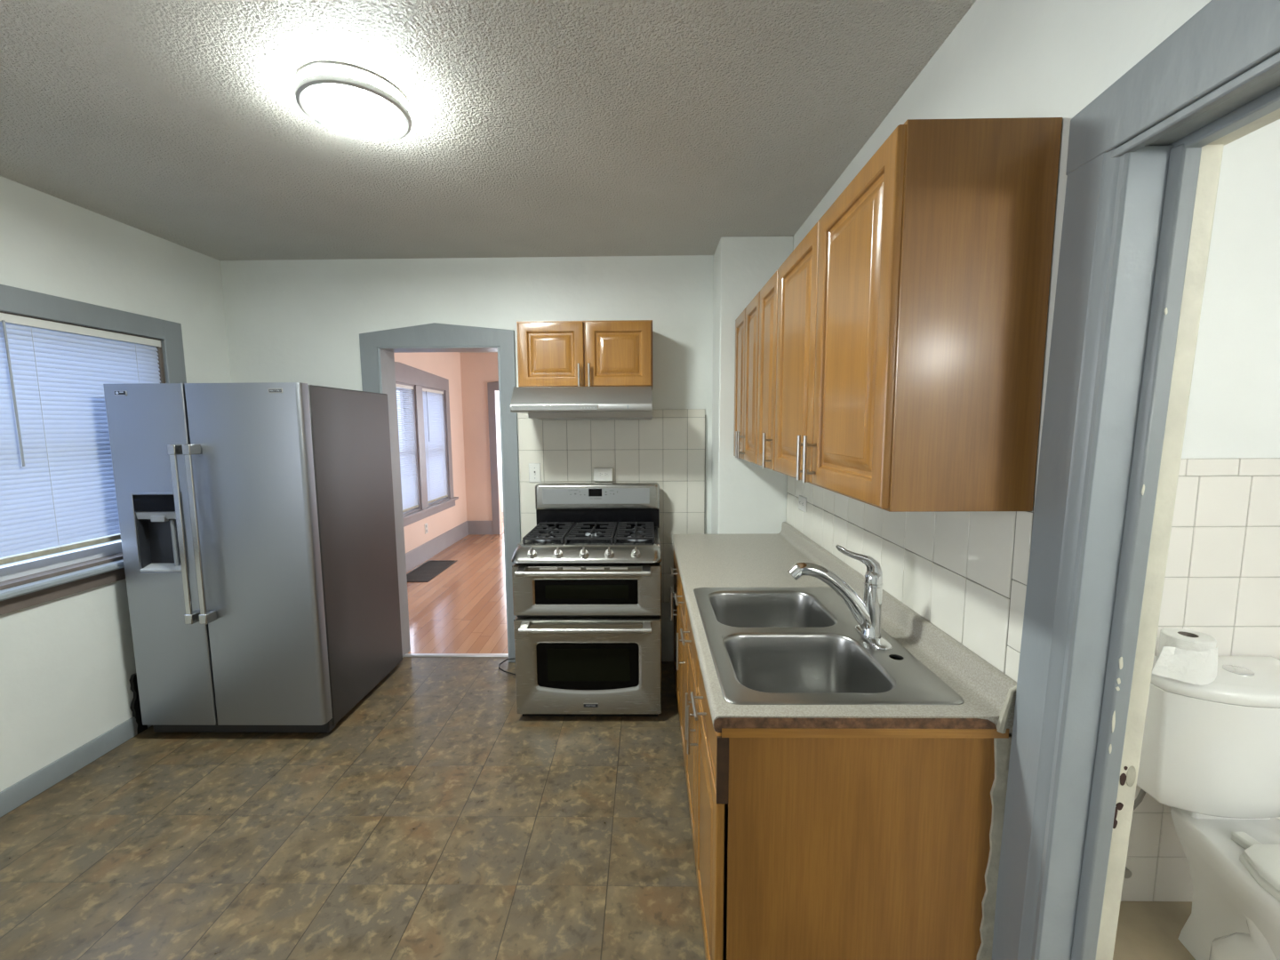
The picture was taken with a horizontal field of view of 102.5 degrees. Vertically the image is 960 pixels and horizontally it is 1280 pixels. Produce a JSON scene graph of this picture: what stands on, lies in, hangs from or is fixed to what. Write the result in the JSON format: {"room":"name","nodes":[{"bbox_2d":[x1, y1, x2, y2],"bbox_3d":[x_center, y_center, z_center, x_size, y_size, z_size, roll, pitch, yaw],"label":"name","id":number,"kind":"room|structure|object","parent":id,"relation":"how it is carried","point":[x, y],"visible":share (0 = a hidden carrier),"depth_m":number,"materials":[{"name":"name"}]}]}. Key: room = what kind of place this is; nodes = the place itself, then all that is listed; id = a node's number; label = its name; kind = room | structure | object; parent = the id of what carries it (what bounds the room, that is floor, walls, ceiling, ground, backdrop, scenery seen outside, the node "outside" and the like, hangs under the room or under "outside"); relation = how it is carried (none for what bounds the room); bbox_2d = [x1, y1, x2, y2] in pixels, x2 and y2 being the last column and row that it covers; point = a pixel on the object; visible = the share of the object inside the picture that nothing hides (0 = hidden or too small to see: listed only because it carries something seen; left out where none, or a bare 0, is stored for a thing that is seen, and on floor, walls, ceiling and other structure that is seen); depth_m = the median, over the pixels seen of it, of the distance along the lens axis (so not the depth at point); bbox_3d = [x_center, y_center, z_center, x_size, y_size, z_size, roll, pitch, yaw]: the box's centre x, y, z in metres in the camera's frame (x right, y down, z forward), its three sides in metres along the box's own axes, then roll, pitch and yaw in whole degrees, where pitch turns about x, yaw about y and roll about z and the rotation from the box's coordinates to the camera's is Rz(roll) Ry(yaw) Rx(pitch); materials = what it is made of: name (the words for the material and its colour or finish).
{"room":"kitchen","nodes":[
{"label":"kitchen","id":0,"kind":"room"},
{"bbox_2d":[0,176,503,791],"bbox_3d":[-2.612,-0.132,3.869,0.168,2.553,11.350,0,6,1],"label":"wall","id":1,"kind":"structure","parent":0,"point":[68,675],"depth_m":2.40,"materials":[{"name":"paint"}]},
{"bbox_2d":[0,717,152,817],"bbox_3d":[-2.572,1.414,0.950,0.016,0.092,4.920,0,6,1],"label":"baseboard","id":2,"kind":"structure","parent":1,"relation":"attached to","point":[25,789],"depth_m":2.27,"materials":[{"name":"grey paint"}]},
{"bbox_2d":[0,311,165,590],"bbox_3d":[-2.644,-0.135,2.223,0.150,1.117,1.179,0,6,1],"label":"window","id":3,"kind":"structure","parent":1,"relation":"in","point":[28,572],"depth_m":2.33,"materials":[{"name":"grey paint"}]},
{"bbox_2d":[0,312,160,565],"bbox_3d":[-2.575,-0.181,2.217,0.044,1.010,1.165,0,6,1],"label":"window blind","id":4,"kind":"object","parent":3,"relation":"attached to","point":[57,481],"visible":0.64,"depth_m":2.27,"materials":[{"name":"white plastic"}]},
{"bbox_2d":[0,284,186,615],"bbox_3d":[-2.570,-0.138,2.207,0.118,1.315,1.427,0,6,1],"label":"trim","id":5,"kind":"structure","parent":1,"relation":"attached to","point":[12,300],"depth_m":2.33,"materials":[{"name":"grey paint"}]},
{"bbox_2d":[395,382,420,515],"bbox_3d":[-2.585,-0.322,5.437,0.150,1.402,0.692,0,6,1],"label":"window","id":6,"kind":"structure","parent":1,"relation":"in","point":[412,391],"depth_m":5.74,"materials":[{"name":"white glass"}]},
{"bbox_2d":[395,384,418,512],"bbox_3d":[-2.529,-0.332,5.436,0.032,1.351,0.650,0,6,1],"label":"window blind","id":7,"kind":"object","parent":6,"relation":"attached to","point":[409,486],"visible":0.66,"depth_m":5.57,"materials":[{"name":"white plastic"}]},
{"bbox_2d":[424,522,427,534],"bbox_3d":[-2.494,0.566,5.994,0.007,0.115,0.072,0,6,1],"label":"power outlet","id":8,"kind":"object","parent":1,"relation":"attached to","point":[426,524],"visible":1,"depth_m":5.98,"materials":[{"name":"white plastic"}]},
{"bbox_2d":[394,361,458,527],"bbox_3d":[-2.489,-0.372,5.451,0.070,1.715,2.730,0,6,1],"label":"trim","id":9,"kind":"structure","parent":1,"relation":"attached to","point":[404,373],"depth_m":5.88,"materials":[{"name":"grey paint"}]},
{"bbox_2d":[422,386,448,506],"bbox_3d":[-2.573,-0.412,6.282,0.150,1.402,0.692,0,6,1],"label":"window","id":10,"kind":"structure","parent":1,"relation":"in","point":[443,396],"depth_m":6.58,"materials":[{"name":"grey paint"}]},
{"bbox_2d":[422,388,447,503],"bbox_3d":[-2.511,-0.422,6.281,0.044,1.351,0.650,0,6,1],"label":"window blind","id":11,"kind":"object","parent":10,"relation":"attached to","point":[434,426],"visible":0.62,"depth_m":6.29,"materials":[{"name":"white plastic"}]},
{"bbox_2d":[405,520,468,572],"bbox_3d":[-2.492,0.884,5.463,0.023,0.195,3.830,0,6,1],"label":"baseboard","id":12,"kind":"structure","parent":1,"relation":"attached to","point":[416,556],"depth_m":6.19,"materials":[{"name":"grey paint"}]},
{"bbox_2d":[220,255,713,661],"bbox_3d":[-0.863,-0.085,3.317,3.680,2.553,0.150,0,6,1],"label":"wall","id":13,"kind":"structure","parent":0,"point":[302,321],"depth_m":3.14,"materials":[{"name":"paint"}]},
{"bbox_2d":[359,322,520,662],"bbox_3d":[-1.240,0.117,3.257,0.955,2.168,0.019,0,6,1],"label":"trim","id":14,"kind":"structure","parent":13,"relation":"attached to","point":[434,334],"depth_m":3.16,"materials":[{"name":"grey paint"}]},
{"bbox_2d":[377,346,510,662],"bbox_3d":[-1.230,0.175,3.349,0.766,2.033,0.180,0,6,1],"label":"trim","id":15,"kind":"structure","parent":13,"relation":"attached to","point":[386,357],"depth_m":3.33,"materials":[{"name":"grey paint"}]},
{"bbox_2d":[516,320,652,390],"bbox_3d":[-0.305,-0.711,2.982,0.754,0.368,0.364,0,6,1],"label":"upper cabinet","id":16,"kind":"object","parent":13,"relation":"attached to","point":[550,353],"visible":0.9,"depth_m":2.84,"materials":[{"name":"brown wood"}]},
{"bbox_2d":[510,385,652,420],"bbox_3d":[-0.307,-0.434,2.941,0.750,0.176,0.500,0,6,1],"label":"range hood","id":17,"kind":"object","parent":16,"relation":"attached to","point":[540,403],"visible":1,"depth_m":2.74,"materials":[{"name":"silver metal"}]},
{"bbox_2d":[518,408,704,602],"bbox_3d":[-0.175,0.178,3.255,1.166,1.235,0.008,0,6,1],"label":"wall tiles","id":18,"kind":"structure","parent":13,"relation":"attached to","point":[668,449],"depth_m":3.22,"materials":[{"name":"grey tile"}]},
{"bbox_2d":[528,463,541,482],"bbox_3d":[-0.662,-0.044,3.226,0.074,0.122,0.016,0,6,1],"label":"light switch","id":19,"kind":"object","parent":18,"relation":"attached to","point":[534,468],"visible":1,"depth_m":3.23,"materials":[{"name":"white plastic"}]},
{"bbox_2d":[593,467,612,480],"bbox_3d":[-0.230,-0.035,3.210,0.117,0.082,0.040,0,6,1],"label":"power outlet","id":20,"kind":"object","parent":18,"relation":"attached to","point":[600,474],"visible":1,"depth_m":3.19,"materials":[{"name":"white plastic"}]},
{"bbox_2d":[598,472,607,477],"bbox_3d":[-0.228,-0.035,3.192,0.060,0.032,0.003,0,6,1],"label":"socket","id":21,"kind":"object","parent":20,"relation":"attached to","point":[600,474],"depth_m":3.19,"materials":[{"name":"grey plastic"}]},
{"bbox_2d":[704,415,705,534],"bbox_3d":[0.410,0.193,3.246,0.004,1.200,0.015,0,6,1],"label":"trim","id":22,"kind":"structure","parent":13,"relation":"attached to","point":[705,415],"depth_m":3.21,"materials":[{"name":"grey tile"}]},
{"bbox_2d":[459,352,502,533],"bbox_3d":[-0.766,-0.505,7.279,3.736,2.553,0.120,0,6,1],"label":"wall","id":23,"kind":"structure","parent":0,"point":[476,369],"depth_m":7.23,"materials":[{"name":"paint"}]},
{"bbox_2d":[467,520,493,534],"bbox_3d":[-2.284,0.682,7.354,0.355,0.195,0.023,0,6,1],"label":"baseboard","id":24,"kind":"structure","parent":23,"relation":"attached to","point":[475,527],"depth_m":7.35,"materials":[{"name":"grey paint"}]},
{"bbox_2d":[487,381,500,534],"bbox_3d":[-1.556,-0.319,7.237,1.116,2.200,0.021,0,6,1],"label":"trim","id":25,"kind":"structure","parent":23,"relation":"attached to","point":[492,387],"depth_m":7.23,"materials":[{"name":"grey paint"}]},
{"bbox_2d":[0,0,975,352],"bbox_3d":[-0.028,-1.474,3.791,5.350,0.100,11.550,0,6,1],"label":"ceiling","id":26,"kind":"structure","parent":0,"point":[540,128],"depth_m":1.68,"materials":[{"name":"white paint"}]},
{"bbox_2d":[294,61,412,141],"bbox_3d":[-0.878,-1.157,1.586,0.318,0.054,0.318,0,6,1],"label":"ceiling lamp","id":27,"kind":"object","parent":26,"relation":"attached to","point":[347,100],"visible":1,"depth_m":1.54,"materials":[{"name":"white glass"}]},
{"bbox_2d":[0,512,1195,959],"bbox_3d":[-0.011,1.144,4.069,5.350,0.060,11.550,0,6,1],"label":"floor","id":28,"kind":"structure","parent":0,"point":[436,819],"depth_m":1.94,"materials":[{"name":"tile"}]},
{"bbox_2d":[103,382,402,732],"bbox_3d":[-1.998,0.384,2.809,0.910,1.742,0.879,0,6,1],"label":"refrigerator","id":29,"kind":"object","parent":28,"relation":"on","point":[257,519],"visible":1,"depth_m":2.46,"materials":[{"name":"grey metal"}]},
{"bbox_2d":[135,511,175,519],"bbox_3d":[-2.264,0.168,2.437,0.216,0.043,0.051,0,6,1],"label":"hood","id":30,"kind":"object","parent":29,"relation":"attached to","point":[139,515],"depth_m":2.41,"materials":[{"name":"grey plastic"}]},
{"bbox_2d":[406,560,457,582],"bbox_3d":[-2.274,0.972,5.515,0.335,0.006,0.810,0,6,1],"label":"floor vent","id":31,"kind":"object","parent":28,"relation":"in","point":[430,569],"visible":0.9,"depth_m":5.50,"materials":[{"name":"grey"}]},
{"bbox_2d":[404,653,508,656],"bbox_3d":[-1.224,1.181,3.466,0.726,0.009,0.039,0,6,1],"label":"trim","id":32,"kind":"structure","parent":28,"relation":"on","point":[406,654],"depth_m":3.46,"materials":[{"name":"silver metal"}]},
{"bbox_2d":[498,657,515,675],"bbox_3d":[-0.754,1.181,3.238,0.335,0.047,0.149,1,6,15],"label":"cable loop","id":33,"kind":"object","parent":28,"relation":"on","point":[513,658],"visible":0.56,"depth_m":3.25,"materials":[{"name":"black rubber"}]},
{"bbox_2d":[511,482,661,716],"bbox_3d":[-0.263,0.643,2.898,0.760,1.187,0.720,0,6,1],"label":"gas range","id":34,"kind":"object","parent":28,"relation":"on","point":[587,578],"visible":1,"depth_m":2.64,"materials":[{"name":"grey metal"}]},
{"bbox_2d":[517,526,659,546],"bbox_3d":[-0.266,0.320,2.909,0.744,0.026,0.486,0,6,1],"label":"cooktop","id":35,"kind":"object","parent":34,"relation":"in","point":[656,541],"depth_m":2.75,"materials":[{"name":"black metal"}]},
{"bbox_2d":[670,549,681,720],"bbox_3d":[0.487,0.816,2.696,0.655,0.876,0.607,0,6,1],"label":"base cabinet","id":36,"kind":"object","parent":28,"relation":"on","point":[676,610],"visible":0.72,"depth_m":2.65,"materials":[{"name":"brown wood"}]},
{"bbox_2d":[674,581,687,769],"bbox_3d":[0.481,0.865,2.234,0.655,0.876,0.319,0,6,1],"label":"base cabinet","id":37,"kind":"object","parent":28,"relation":"on","point":[683,602],"visible":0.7,"depth_m":2.19,"materials":[{"name":"brown wood"}]},
{"bbox_2d":[680,605,1011,959],"bbox_3d":[0.482,0.931,1.615,0.675,0.876,0.921,0,6,1],"label":"base cabinet","id":38,"kind":"object","parent":28,"relation":"on","point":[804,848],"visible":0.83,"depth_m":1.15,"materials":[{"name":"brown wood"}]},
{"bbox_2d":[672,521,1016,738],"bbox_3d":[0.502,0.395,2.019,0.664,0.122,1.876,0,6,1],"label":"countertop","id":39,"kind":"structure","parent":38,"relation":"on","point":[744,560],"depth_m":1.27,"materials":[{"name":"laminate"}]},
{"bbox_2d":[693,587,963,704],"bbox_3d":[0.468,0.562,1.567,0.542,0.221,0.826,0,6,1],"label":"sink","id":40,"kind":"object","parent":39,"relation":"in","point":[767,645],"visible":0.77,"depth_m":1.53,"materials":[{"name":"silver metal"}]},
{"bbox_2d":[787,544,893,649],"bbox_3d":[0.565,0.322,1.480,0.279,0.274,0.170,0,6,1],"label":"kitchen faucet","id":41,"kind":"object","parent":39,"relation":"on","point":[867,612],"visible":1,"depth_m":1.46,"materials":[{"name":"silver metal"}]},
{"bbox_2d":[1136,656,1279,959],"bbox_3d":[1.682,0.989,1.218,0.464,0.859,0.770,0,6,1],"label":"toilet","id":42,"kind":"object","parent":28,"relation":"on","point":[1210,753],"visible":0.97,"depth_m":1.39,"materials":[{"name":"white ceramic"}]},
{"bbox_2d":[1152,627,1218,685],"bbox_3d":[1.511,0.490,1.419,0.176,0.110,0.116,-5,8,-39],"label":"toilet paper roll","id":43,"kind":"object","parent":42,"relation":"on","point":[1184,655],"visible":1,"depth_m":1.40,"materials":[{"name":"white paper"}]},
{"bbox_2d":[711,236,793,534],"bbox_3d":[0.646,-0.068,3.067,0.395,2.553,0.308,0,6,1],"label":"wall","id":44,"kind":"structure","parent":0,"point":[748,497],"depth_m":2.91,"materials":[{"name":"paint"}]},
{"bbox_2d":[793,0,1211,735],"bbox_3d":[0.876,0.182,0.696,0.130,2.553,5.070,0,6,1],"label":"wall","id":45,"kind":"structure","parent":0,"point":[1004,59],"depth_m":1.05,"materials":[{"name":"paint"}]},
{"bbox_2d":[733,291,759,465],"bbox_3d":[0.657,-0.476,2.553,0.348,0.763,0.615,0,6,1],"label":"upper cabinet","id":46,"kind":"object","parent":45,"relation":"attached to","point":[747,324],"visible":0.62,"depth_m":2.50,"materials":[{"name":"brown wood"}]},
{"bbox_2d":[756,269,778,471],"bbox_3d":[0.651,-0.427,2.089,0.348,0.763,0.314,0,6,1],"label":"upper cabinet","id":47,"kind":"object","parent":45,"relation":"attached to","point":[768,311],"visible":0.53,"depth_m":2.06,"materials":[{"name":"brown wood"}]},
{"bbox_2d":[786,475,1016,673],"bbox_3d":[0.826,0.167,2.024,0.007,0.403,1.804,0,6,1],"label":"wall tiles","id":48,"kind":"structure","parent":45,"relation":"attached to","point":[953,569],"depth_m":1.41,"materials":[{"name":"grey tile"}]},
{"bbox_2d":[798,495,806,511],"bbox_3d":[0.827,0.120,2.619,0.008,0.072,0.115,0,6,1],"label":"power outlet","id":49,"kind":"object","parent":48,"relation":"attached to","point":[802,500],"visible":1,"depth_m":2.61,"materials":[{"name":"white plastic"}]},
{"bbox_2d":[774,117,1062,511],"bbox_3d":[0.643,-0.362,1.477,0.348,0.763,0.912,0,6,1],"label":"upper cabinet","id":50,"kind":"object","parent":45,"relation":"attached to","point":[912,315],"visible":1,"depth_m":1.04,"materials":[{"name":"brown wood"}]},
{"bbox_2d":[1005,511,1033,681],"bbox_3d":[0.814,0.290,1.105,0.007,0.453,0.046,0,6,1],"label":"tiles","id":51,"kind":"structure","parent":45,"relation":"attached to","point":[1024,519],"depth_m":1.10,"materials":[{"name":"grey tile"}]},
{"bbox_2d":[992,148,1129,959],"bbox_3d":[0.804,0.383,1.020,0.024,2.086,0.177,0,6,1],"label":"trim","id":52,"kind":"structure","parent":45,"relation":"attached to","point":[1095,191],"depth_m":0.97,"materials":[{"name":"grey paint"}]},
{"bbox_2d":[1038,144,1223,959],"bbox_3d":[0.879,0.434,1.010,0.144,1.985,0.176,0,6,1],"label":"trim","id":53,"kind":"structure","parent":45,"relation":"attached to","point":[1170,198],"depth_m":0.92,"materials":[{"name":"grey paint"}]},
{"bbox_2d":[1065,0,1279,175],"bbox_3d":[0.791,-0.600,0.435,0.025,0.215,1.014,0,6,1],"label":"trim","id":54,"kind":"structure","parent":45,"relation":"attached to","point":[1228,47],"depth_m":0.74,"materials":[{"name":"grey paint"}]},
{"bbox_2d":[1146,70,1279,147],"bbox_3d":[0.863,-0.522,0.420,0.149,0.068,0.890,0,6,1],"label":"trim","id":55,"kind":"structure","parent":45,"relation":"attached to","point":[1258,106],"depth_m":0.76,"materials":[{"name":"grey paint"}]},
{"bbox_2d":[1181,119,1279,458],"bbox_3d":[1.788,0.082,1.583,1.670,2.553,0.120,0,6,1],"label":"wall","id":56,"kind":"structure","parent":0,"point":[1234,407],"depth_m":1.47,"materials":[{"name":"paint"}]},
{"bbox_2d":[1120,475,1279,901],"bbox_3d":[1.721,0.673,1.583,1.510,1.379,0.007,0,6,1],"label":"tiles","id":57,"kind":"structure","parent":56,"relation":"attached to","point":[1222,577],"depth_m":1.54,"materials":[{"name":"grey tile"}]},
{"bbox_2d":[1124,866,1131,878],"bbox_3d":[1.499,1.208,1.612,0.056,0.058,0.068,0,6,1],"label":"supply valve","id":58,"kind":"object","parent":57,"relation":"attached to","point":[1127,873],"visible":0.06,"depth_m":1.58,"materials":[{"name":"grey metal"}]},
{"bbox_2d":[1133,788,1145,810],"bbox_3d":[1.501,1.058,1.575,0.028,0.261,0.058,-4,7,-31],"label":"supply hose","id":59,"kind":"object","parent":58,"relation":"attached to","point":[1141,794],"visible":0.25,"depth_m":1.55,"materials":[{"name":"grey metal"}]},
{"bbox_2d":[1178,457,1279,476],"bbox_3d":[1.717,-0.038,1.506,1.510,0.051,0.011,0,6,1],"label":"trim","id":60,"kind":"structure","parent":56,"relation":"attached to","point":[1245,466],"depth_m":1.50,"materials":[{"name":"grey tile"}]},
{"label":"outside","id":61,"kind":"structure","parent":0,"visible":0},
{"bbox_2d":[0,472,405,567],"bbox_3d":[-11.916,1.779,5.382,36.000,0.050,42.000,0,6,1],"label":"ground","id":62,"kind":"structure","parent":61,"point":[402,473],"depth_m":9.50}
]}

